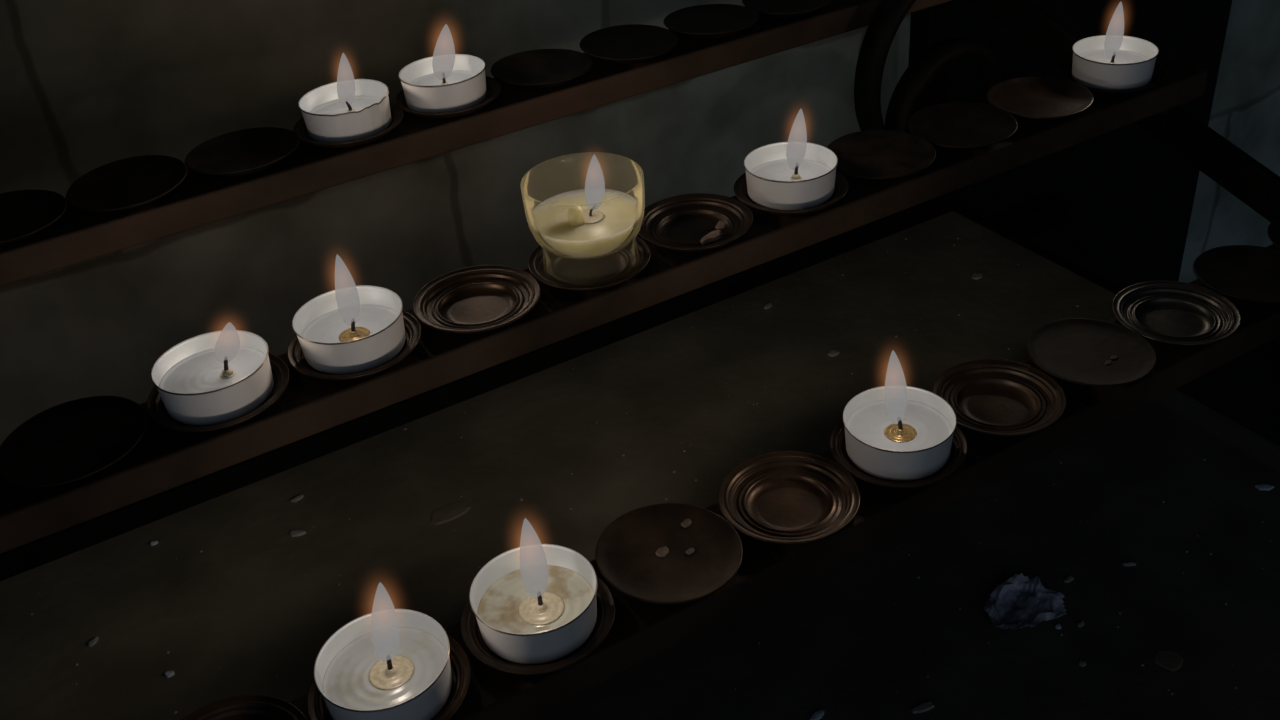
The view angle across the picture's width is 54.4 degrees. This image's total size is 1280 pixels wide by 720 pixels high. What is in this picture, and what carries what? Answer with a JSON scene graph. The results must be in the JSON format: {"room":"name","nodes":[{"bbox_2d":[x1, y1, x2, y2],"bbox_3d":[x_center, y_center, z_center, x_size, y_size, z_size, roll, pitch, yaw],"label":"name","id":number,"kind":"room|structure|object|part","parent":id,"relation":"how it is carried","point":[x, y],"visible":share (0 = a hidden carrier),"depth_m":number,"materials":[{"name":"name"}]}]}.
{"room":"church","nodes":[
{"label":"church","id":0,"kind":"room"},
{"bbox_2d":[0,0,1279,445],"bbox_3d":[0.005,-0.676,0.548,3.700,2.400,0.200,-22,37,-23],"label":"wall","id":1,"kind":"structure","parent":0,"point":[86,86],"depth_m":0.64,"materials":[{"name":"grey stone"}]},
{"bbox_2d":[946,0,1231,288],"bbox_3d":[0.281,-0.674,0.598,0.302,2.300,0.014,-22,37,-23],"label":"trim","id":2,"kind":"structure","parent":1,"relation":"attached to","point":[1129,196],"depth_m":0.96,"materials":[{"name":"black"}]},
{"bbox_2d":[1177,336,1279,446],"bbox_3d":[0.138,0.252,1.061,3.700,0.273,0.012,-22,37,-23],"label":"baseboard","id":3,"kind":"structure","parent":1,"relation":"attached to","point":[1245,389],"depth_m":1.25,"materials":[{"name":"black wood"}]},
{"bbox_3d":[0.664,0.849,0.437,3.700,0.100,2.000,-22,37,-23],"label":"floor","id":4,"kind":"structure","parent":0,"visible":0},
{"bbox_2d":[0,0,1279,719],"bbox_3d":[0.045,0.302,0.572,0.722,0.748,0.576,-22,37,-23],"label":"candle stand","id":5,"kind":"object","parent":4,"relation":"on","point":[163,459],"visible":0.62,"depth_m":0.48,"materials":[{"name":"paint"}]},
{"bbox_2d":[0,190,66,245],"bbox_3d":[-0.245,-0.053,0.480,0.047,0.005,0.047,6,35,14],"label":"dish","id":6,"kind":"object","parent":5,"relation":"on","point":[23,213],"visible":1,"depth_m":0.48,"materials":[{"name":"brown metal"}]},
{"bbox_2d":[0,396,147,486],"bbox_3d":[-0.182,0.027,0.402,0.047,0.005,0.047,6,36,18],"label":"dish","id":7,"kind":"object","parent":5,"relation":"on","point":[74,440],"visible":1,"depth_m":0.40,"materials":[{"name":"black metal"}]},
{"bbox_2d":[66,155,186,211],"bbox_3d":[-0.204,-0.069,0.498,0.047,0.006,0.047,10,38,21],"label":"dish","id":8,"kind":"object","parent":5,"relation":"on","point":[138,181],"visible":1,"depth_m":0.50,"materials":[{"name":"brown metal"}]},
{"bbox_2d":[147,353,288,431],"bbox_3d":[-0.142,0.012,0.421,0.047,0.005,0.047,4,35,13],"label":"dish","id":9,"kind":"object","parent":5,"relation":"on","point":[156,408],"visible":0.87,"depth_m":0.41,"materials":[{"name":"metal"}]},
{"bbox_2d":[150,322,273,425],"bbox_3d":[-0.143,-0.001,0.412,0.038,0.032,0.038,-27,40,-29],"label":"tealight candle","id":10,"kind":"object","parent":9,"relation":"on","point":[216,377],"visible":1,"depth_m":0.41,"materials":[{"name":"wax"}]},
{"bbox_2d":[185,127,299,175],"bbox_3d":[-0.164,-0.085,0.517,0.047,0.006,0.047,4,35,13],"label":"dish","id":11,"kind":"object","parent":5,"relation":"on","point":[251,150],"visible":1,"depth_m":0.52,"materials":[{"name":"brown metal"}]},
{"bbox_2d":[181,695,306,719],"bbox_3d":[-0.112,0.112,0.340,0.047,0.005,0.047,12,37,24],"label":"dish","id":12,"kind":"object","parent":5,"relation":"on","point":[243,707],"visible":1,"depth_m":0.35,"materials":[{"name":"metal"}]},
{"bbox_2d":[293,102,403,147],"bbox_3d":[-0.125,-0.100,0.535,0.047,0.005,0.047,-23,38,-24],"label":"dish","id":13,"kind":"object","parent":5,"relation":"on","point":[300,128],"visible":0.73,"depth_m":0.53,"materials":[{"name":"metal"}]},
{"bbox_2d":[298,53,391,141],"bbox_3d":[-0.126,-0.117,0.524,0.038,0.040,0.038,-15,35,-14],"label":"tealight candle","id":14,"kind":"object","parent":13,"relation":"on","point":[348,108],"visible":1,"depth_m":0.52,"materials":[{"name":"wax"}]},
{"bbox_2d":[287,310,420,379],"bbox_3d":[-0.100,-0.005,0.440,0.047,0.005,0.047,7,36,18],"label":"dish","id":15,"kind":"object","parent":5,"relation":"on","point":[295,356],"visible":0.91,"depth_m":0.43,"materials":[{"name":"brown metal"}]},
{"bbox_2d":[292,254,405,374],"bbox_3d":[-0.102,-0.023,0.427,0.038,0.045,0.038,-27,40,-29],"label":"tealight candle","id":16,"kind":"object","parent":15,"relation":"on","point":[350,328],"visible":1,"depth_m":0.43,"materials":[{"name":"wax"}]},
{"bbox_2d":[307,635,470,719],"bbox_3d":[-0.072,0.095,0.359,0.047,0.005,0.047,-25,39,-27],"label":"dish","id":17,"kind":"object","parent":5,"relation":"on","point":[317,709],"visible":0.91,"depth_m":0.36,"materials":[{"name":"brown metal"}]},
{"bbox_2d":[313,582,451,719],"bbox_3d":[-0.073,0.075,0.345,0.038,0.049,0.038,-27,40,-29],"label":"tealight candle","id":18,"kind":"object","parent":17,"relation":"on","point":[388,662],"visible":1,"depth_m":0.35,"materials":[{"name":"wax"}]},
{"bbox_2d":[395,76,500,117],"bbox_3d":[-0.085,-0.116,0.554,0.047,0.005,0.047,-1,34,7],"label":"dish","id":19,"kind":"object","parent":5,"relation":"on","point":[493,87],"visible":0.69,"depth_m":0.54,"materials":[{"name":"metal"}]},
{"bbox_2d":[398,24,486,112],"bbox_3d":[-0.087,-0.133,0.541,0.038,0.043,0.038,-27,40,-29],"label":"tealight candle","id":20,"kind":"object","parent":19,"relation":"on","point":[444,81],"visible":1,"depth_m":0.54,"materials":[{"name":"wax"}]},
{"bbox_2d":[398,54,486,112],"bbox_3d":[-0.086,-0.121,0.549,0.038,0.014,0.038,-22,37,-23],"label":"cup","id":21,"kind":"object","parent":20,"relation":"on","point":[437,83],"depth_m":0.54,"materials":[{"name":"metal"}]},
{"bbox_3d":[-0.104,-0.099,0.549,0.702,0.016,0.037,-22,37,-23],"label":"rail","id":22,"kind":"part","parent":5,"relation":"part of","materials":[{"name":"metal"}]},
{"bbox_2d":[413,265,540,333],"bbox_3d":[-0.060,-0.021,0.458,0.047,0.005,0.047,-25,38,-27],"label":"dish","id":23,"kind":"object","parent":5,"relation":"on","point":[484,298],"visible":1,"depth_m":0.46,"materials":[{"name":"brown metal"}]},
{"bbox_2d":[460,575,614,674],"bbox_3d":[-0.031,0.079,0.378,0.047,0.005,0.047,16,39,29],"label":"dish","id":24,"kind":"object","parent":5,"relation":"on","point":[473,640],"visible":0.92,"depth_m":0.37,"materials":[{"name":"metal"}]},
{"bbox_2d":[469,518,597,663],"bbox_3d":[-0.033,0.059,0.364,0.038,0.049,0.038,-27,40,-29],"label":"tealight candle","id":25,"kind":"object","parent":24,"relation":"on","point":[534,602],"visible":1,"depth_m":0.37,"materials":[{"name":"wax"}]},
{"bbox_2d":[491,49,592,87],"bbox_3d":[-0.045,-0.133,0.572,0.047,0.006,0.047,5,35,14],"label":"dish","id":26,"kind":"object","parent":5,"relation":"on","point":[539,68],"visible":1,"depth_m":0.57,"materials":[{"name":"brown metal"}]},
{"bbox_2d":[0,190,1123,719],"bbox_3d":[-0.047,0.054,0.503,0.615,0.014,0.168,-22,37,-23],"label":"drip tray","id":27,"kind":"object","parent":5,"relation":"on","point":[528,423],"visible":0.72,"depth_m":0.52,"materials":[{"name":"black metal"}]},
{"bbox_2d":[89,637,98,646],"bbox_3d":[-0.201,0.103,0.457,0.002,0.001,0.005,11,37,22],"label":"chip","id":28,"kind":"object","parent":27,"relation":"on","point":[92,642],"visible":1,"depth_m":0.46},
{"bbox_2d":[165,670,174,677],"bbox_3d":[-0.167,0.111,0.441,0.003,0.001,0.002,-22,37,-23],"label":"chip","id":29,"kind":"object","parent":27,"relation":"on","point":[168,674],"visible":1,"depth_m":0.44,"materials":[{"name":"white wax"}]},
{"bbox_2d":[291,494,303,502],"bbox_3d":[-0.142,0.057,0.517,0.006,0.001,0.002,-29,41,-31],"label":"chip","id":30,"kind":"object","parent":27,"relation":"on","point":[299,497],"visible":1,"depth_m":0.52,"materials":[{"name":"white wax"}]},
{"bbox_2d":[290,530,305,536],"bbox_3d":[-0.137,0.069,0.499,0.007,0.001,0.003,-7,34,-3],"label":"chip","id":31,"kind":"object","parent":27,"relation":"on","point":[293,533],"visible":1,"depth_m":0.50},
{"bbox_2d":[430,500,471,524],"bbox_3d":[-0.077,0.061,0.503,0.018,0.001,0.010,-22,37,-23],"label":"chip","id":32,"kind":"object","parent":27,"relation":"on","point":[452,511],"visible":1,"depth_m":0.50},
{"bbox_2d":[764,303,771,308],"bbox_3d":[0.063,-0.027,0.615,0.006,0.001,0.003,-29,41,-32],"label":"chip","id":33,"kind":"object","parent":27,"relation":"on","point":[769,305],"visible":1,"depth_m":0.61,"materials":[{"name":"white wax"}]},
{"bbox_2d":[828,350,838,356],"bbox_3d":[0.090,-0.003,0.577,0.005,0.001,0.004,-22,37,-23],"label":"chip","id":34,"kind":"object","parent":27,"relation":"on","point":[832,353],"visible":1,"depth_m":0.58,"materials":[{"name":"white wax"}]},
{"bbox_2d":[972,273,981,279],"bbox_3d":[0.169,-0.042,0.624,0.006,0.001,0.005,-22,37,-23],"label":"chip","id":35,"kind":"object","parent":27,"relation":"on","point":[976,276],"visible":1,"depth_m":0.62,"materials":[{"name":"white wax"}]},
{"bbox_2d":[528,236,650,290],"bbox_3d":[-0.019,-0.037,0.477,0.047,0.005,0.047,0,34,8],"label":"dish","id":36,"kind":"object","parent":5,"relation":"on","point":[608,271],"visible":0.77,"depth_m":0.47,"materials":[{"name":"metal"}]},
{"bbox_2d":[521,152,644,283],"bbox_3d":[-0.021,-0.058,0.463,0.045,0.051,0.045,3,35,13],"label":"glass candle","id":37,"kind":"object","parent":36,"relation":"on","point":[594,221],"visible":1,"depth_m":0.46,"materials":[{"name":"yellow wax"}]},
{"bbox_3d":[-0.037,-0.017,0.475,0.702,0.022,0.037,-22,37,-23],"label":"rail","id":38,"kind":"part","parent":5,"relation":"part of","materials":[{"name":"paint"}]},
{"bbox_2d":[579,24,678,62],"bbox_3d":[-0.005,-0.149,0.590,0.047,0.006,0.047,-2,34,4],"label":"dish","id":39,"kind":"object","parent":5,"relation":"on","point":[630,43],"visible":1,"depth_m":0.59,"materials":[{"name":"brown metal"}]},
{"bbox_2d":[595,503,742,603],"bbox_3d":[0.009,0.062,0.396,0.047,0.007,0.047,4,35,13],"label":"dish","id":40,"kind":"object","parent":5,"relation":"on","point":[626,557],"visible":1,"depth_m":0.40,"materials":[{"name":"metal"}]},
{"bbox_2d":[656,546,668,556],"bbox_3d":[0.007,0.061,0.396,0.004,0.001,0.005,14,38,26],"label":"drip","id":41,"kind":"object","parent":40,"relation":"on","point":[663,551],"visible":1,"depth_m":0.40,"materials":[{"name":"white wax"}]},
{"bbox_2d":[681,519,691,527],"bbox_3d":[0.015,0.053,0.406,0.003,0.001,0.004,14,38,27],"label":"drip","id":42,"kind":"object","parent":40,"relation":"on","point":[687,522],"visible":1,"depth_m":0.41,"materials":[{"name":"white wax"}]},
{"bbox_2d":[686,548,694,554],"bbox_3d":[0.016,0.061,0.395,0.002,0.001,0.003,25,44,37],"label":"drip","id":43,"kind":"object","parent":40,"relation":"on","point":[689,551],"visible":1,"depth_m":0.40,"materials":[{"name":"white wax"}]},
{"bbox_2d":[638,193,752,251],"bbox_3d":[0.022,-0.053,0.496,0.047,0.005,0.047,-11,34,-9],"label":"dish","id":44,"kind":"object","parent":5,"relation":"on","point":[679,222],"visible":0.98,"depth_m":0.50,"materials":[{"name":"metal"}]},
{"bbox_2d":[700,230,721,244],"bbox_3d":[0.028,-0.048,0.485,0.012,0.002,0.004,-28,40,-30],"label":"drip","id":45,"kind":"object","parent":44,"relation":"on","point":[715,235],"visible":1,"depth_m":0.48,"materials":[{"name":"white wax"}]},
{"bbox_2d":[715,220,725,228],"bbox_3d":[0.032,-0.054,0.494,0.004,0.001,0.007,7,36,17],"label":"drip","id":46,"kind":"object","parent":44,"relation":"on","point":[721,224],"visible":1,"depth_m":0.49,"materials":[{"name":"beige wax"}]},
{"bbox_2d":[663,4,759,37],"bbox_3d":[0.035,-0.165,0.609,0.047,0.006,0.047,3,33,13],"label":"dish","id":47,"kind":"object","parent":5,"relation":"on","point":[707,20],"visible":1,"depth_m":0.61,"materials":[{"name":"brown metal"}]},
{"bbox_3d":[0.027,0.066,0.408,0.702,0.015,0.037,-22,37,-23],"label":"rail","id":48,"kind":"part","parent":5,"relation":"part of","materials":[{"name":"metal"}]},
{"bbox_2d":[742,0,832,16],"bbox_3d":[0.075,-0.181,0.627,0.047,0.007,0.047,4,35,13],"label":"dish","id":49,"kind":"object","parent":5,"relation":"on","point":[774,8],"visible":1,"depth_m":0.62,"materials":[{"name":"brown metal"}]},
{"bbox_2d":[718,451,859,543],"bbox_3d":[0.050,0.047,0.414,0.047,0.005,0.047,-29,41,-31],"label":"dish","id":50,"kind":"object","parent":5,"relation":"on","point":[781,497],"visible":1,"depth_m":0.42,"materials":[{"name":"brown metal"}]},
{"bbox_2d":[734,170,847,214],"bbox_3d":[0.062,-0.070,0.515,0.047,0.005,0.047,-10,34,-7],"label":"dish","id":51,"kind":"object","parent":5,"relation":"on","point":[841,183],"visible":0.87,"depth_m":0.51,"materials":[{"name":"metal"}]},
{"bbox_2d":[743,109,837,209],"bbox_3d":[0.061,-0.087,0.503,0.038,0.043,0.038,-27,40,-29],"label":"tealight candle","id":52,"kind":"object","parent":51,"relation":"on","point":[797,173],"visible":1,"depth_m":0.51,"materials":[{"name":"wax"}]},
{"bbox_2d":[743,142,837,209],"bbox_3d":[0.062,-0.075,0.511,0.038,0.014,0.038,-22,37,-23],"label":"cup","id":53,"kind":"object","parent":52,"relation":"on","point":[780,175],"depth_m":0.51,"materials":[{"name":"metal"}]},
{"bbox_2d":[827,130,935,179],"bbox_3d":[0.102,-0.086,0.533,0.047,0.006,0.047,21,42,33],"label":"dish","id":54,"kind":"object","parent":5,"relation":"on","point":[869,154],"visible":0.94,"depth_m":0.53,"materials":[{"name":"brown metal"}]},
{"bbox_2d":[829,419,967,487],"bbox_3d":[0.090,0.031,0.433,0.047,0.005,0.047,5,35,14],"label":"dish","id":55,"kind":"object","parent":5,"relation":"on","point":[837,443],"visible":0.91,"depth_m":0.42,"materials":[{"name":"brown metal"}]},
{"bbox_2d":[842,351,956,480],"bbox_3d":[0.088,0.010,0.419,0.038,0.052,0.038,26,45,38],"label":"tealight candle","id":56,"kind":"object","parent":55,"relation":"on","point":[895,431],"visible":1,"depth_m":0.42,"materials":[{"name":"wax"}]},
{"bbox_2d":[529,389,1279,719],"bbox_3d":[0.077,0.200,0.421,0.662,0.015,0.480,-22,37,-23],"label":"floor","id":57,"kind":"structure","parent":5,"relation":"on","point":[836,640],"depth_m":0.55,"materials":[{"name":"black"}]},
{"bbox_2d":[31,238,1270,713],"bbox_3d":[0.038,0.135,0.455,0.626,0.086,0.384,-22,37,-23],"label":"wax dust","id":58,"kind":"object","parent":57,"relation":"on","point":[167,652],"visible":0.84,"depth_m":0.54,"materials":[{"name":"white wax"}]},
{"bbox_2d":[810,710,823,719],"bbox_3d":[0.073,0.146,0.510,0.009,0.001,0.003,-28,40,-31],"label":"chip","id":59,"kind":"object","parent":57,"relation":"on","point":[818,715],"visible":1,"depth_m":0.51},
{"bbox_2d":[912,701,934,713],"bbox_3d":[0.116,0.142,0.509,0.010,0.001,0.004,-16,35,-16],"label":"chip","id":60,"kind":"object","parent":57,"relation":"on","point":[926,706],"visible":1,"depth_m":0.51,"materials":[{"name":"white wax"}]},
{"bbox_2d":[983,573,1066,629],"bbox_3d":[0.168,0.108,0.548,0.037,0.006,0.030,-22,37,-23],"label":"crumpled paper","id":61,"kind":"object","parent":57,"relation":"on","point":[1017,602],"visible":1,"depth_m":0.55,"materials":[{"name":"white paper"}]},
{"bbox_2d":[1064,576,1073,582],"bbox_3d":[0.194,0.099,0.563,0.005,0.001,0.002,-22,37,-23],"label":"chip","id":62,"kind":"object","parent":57,"relation":"on","point":[1068,579],"visible":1,"depth_m":0.56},
{"bbox_2d":[1078,621,1083,626],"bbox_3d":[0.192,0.115,0.540,0.004,0.001,0.002,-22,37,-23],"label":"chip","id":63,"kind":"object","parent":57,"relation":"on","point":[1080,624],"visible":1,"depth_m":0.54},
{"bbox_2d":[1079,660,1085,666],"bbox_3d":[0.186,0.127,0.522,0.003,0.001,0.003,-22,37,-23],"label":"chip","id":64,"kind":"object","parent":57,"relation":"on","point":[1081,663],"visible":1,"depth_m":0.52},
{"bbox_2d":[1122,562,1135,565],"bbox_3d":[0.223,0.093,0.568,0.006,0.001,0.002,1,34,9],"label":"chip","id":65,"kind":"object","parent":57,"relation":"on","point":[1125,563],"visible":1,"depth_m":0.57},
{"bbox_2d":[1154,649,1182,671],"bbox_3d":[0.222,0.125,0.521,0.012,0.001,0.011,-22,37,-23],"label":"chip","id":66,"kind":"object","parent":57,"relation":"on","point":[1171,660],"visible":1,"depth_m":0.52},
{"bbox_2d":[1255,484,1273,490],"bbox_3d":[0.304,0.062,0.604,0.009,0.001,0.004,-4,34,2],"label":"chip","id":67,"kind":"object","parent":57,"relation":"on","point":[1263,486],"visible":1,"depth_m":0.60,"materials":[{"name":"white wax"}]},
{"bbox_3d":[0.196,0.070,0.918,0.018,0.724,0.018,-22,37,-23],"label":"leg","id":68,"kind":"part","parent":5,"relation":"part of","materials":[{"name":"black metal"}]},
{"bbox_2d":[908,102,1017,148],"bbox_3d":[0.143,-0.102,0.551,0.047,0.005,0.047,-3,35,4],"label":"dish","id":69,"kind":"object","parent":5,"relation":"on","point":[953,125],"visible":1,"depth_m":0.55,"materials":[{"name":"brown metal"}]},
{"bbox_2d":[931,359,1065,435],"bbox_3d":[0.130,0.015,0.451,0.047,0.005,0.047,-26,39,-28],"label":"dish","id":70,"kind":"object","parent":5,"relation":"on","point":[995,397],"visible":0.99,"depth_m":0.46,"materials":[{"name":"metal"}]},
{"bbox_2d":[987,76,1093,120],"bbox_3d":[0.183,-0.118,0.570,0.047,0.006,0.047,-7,35,-3],"label":"dish","id":71,"kind":"object","parent":5,"relation":"on","point":[1035,97],"visible":1,"depth_m":0.57,"materials":[{"name":"metal"}]},
{"bbox_2d":[1026,318,1156,386],"bbox_3d":[0.170,-0.002,0.469,0.047,0.006,0.047,-15,35,-16],"label":"dish","id":72,"kind":"object","parent":5,"relation":"on","point":[1073,350],"visible":1,"depth_m":0.47,"materials":[{"name":"brown metal"}]},
{"bbox_2d":[1060,59,1164,94],"bbox_3d":[0.223,-0.134,0.589,0.047,0.005,0.047,4,35,14],"label":"dish","id":73,"kind":"object","parent":5,"relation":"on","point":[1158,75],"visible":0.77,"depth_m":0.58,"materials":[{"name":"metal"}]},
{"bbox_2d":[1072,2,1158,89],"bbox_3d":[0.221,-0.152,0.576,0.038,0.045,0.038,-27,40,-29],"label":"tealight candle","id":74,"kind":"object","parent":73,"relation":"on","point":[1113,60],"visible":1,"depth_m":0.58,"materials":[{"name":"wax"}]},
{"bbox_2d":[1072,35,1158,89],"bbox_3d":[0.222,-0.139,0.585,0.038,0.014,0.038,-22,37,-23],"label":"cup","id":75,"kind":"object","parent":74,"relation":"on","point":[1111,62],"depth_m":0.58,"materials":[{"name":"metal"}]},
{"bbox_2d":[1112,281,1240,345],"bbox_3d":[0.210,-0.017,0.488,0.047,0.005,0.047,-15,35,-14],"label":"dish","id":76,"kind":"object","parent":5,"relation":"on","point":[1175,313],"visible":1,"depth_m":0.49,"materials":[{"name":"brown metal"}]},
{"bbox_2d":[1193,245,1279,302],"bbox_3d":[0.250,-0.034,0.506,0.047,0.006,0.047,2,33,10],"label":"dish","id":77,"kind":"object","parent":5,"relation":"on","point":[1244,272],"visible":1,"depth_m":0.51,"materials":[{"name":"brown metal"}]},
{"bbox_2d":[1267,217,1279,248],"bbox_3d":[0.290,-0.050,0.525,0.047,0.006,0.047,13,38,25],"label":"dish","id":78,"kind":"object","parent":5,"relation":"on","point":[1273,231],"visible":1,"depth_m":0.53,"materials":[{"name":"brown metal"}]}
]}

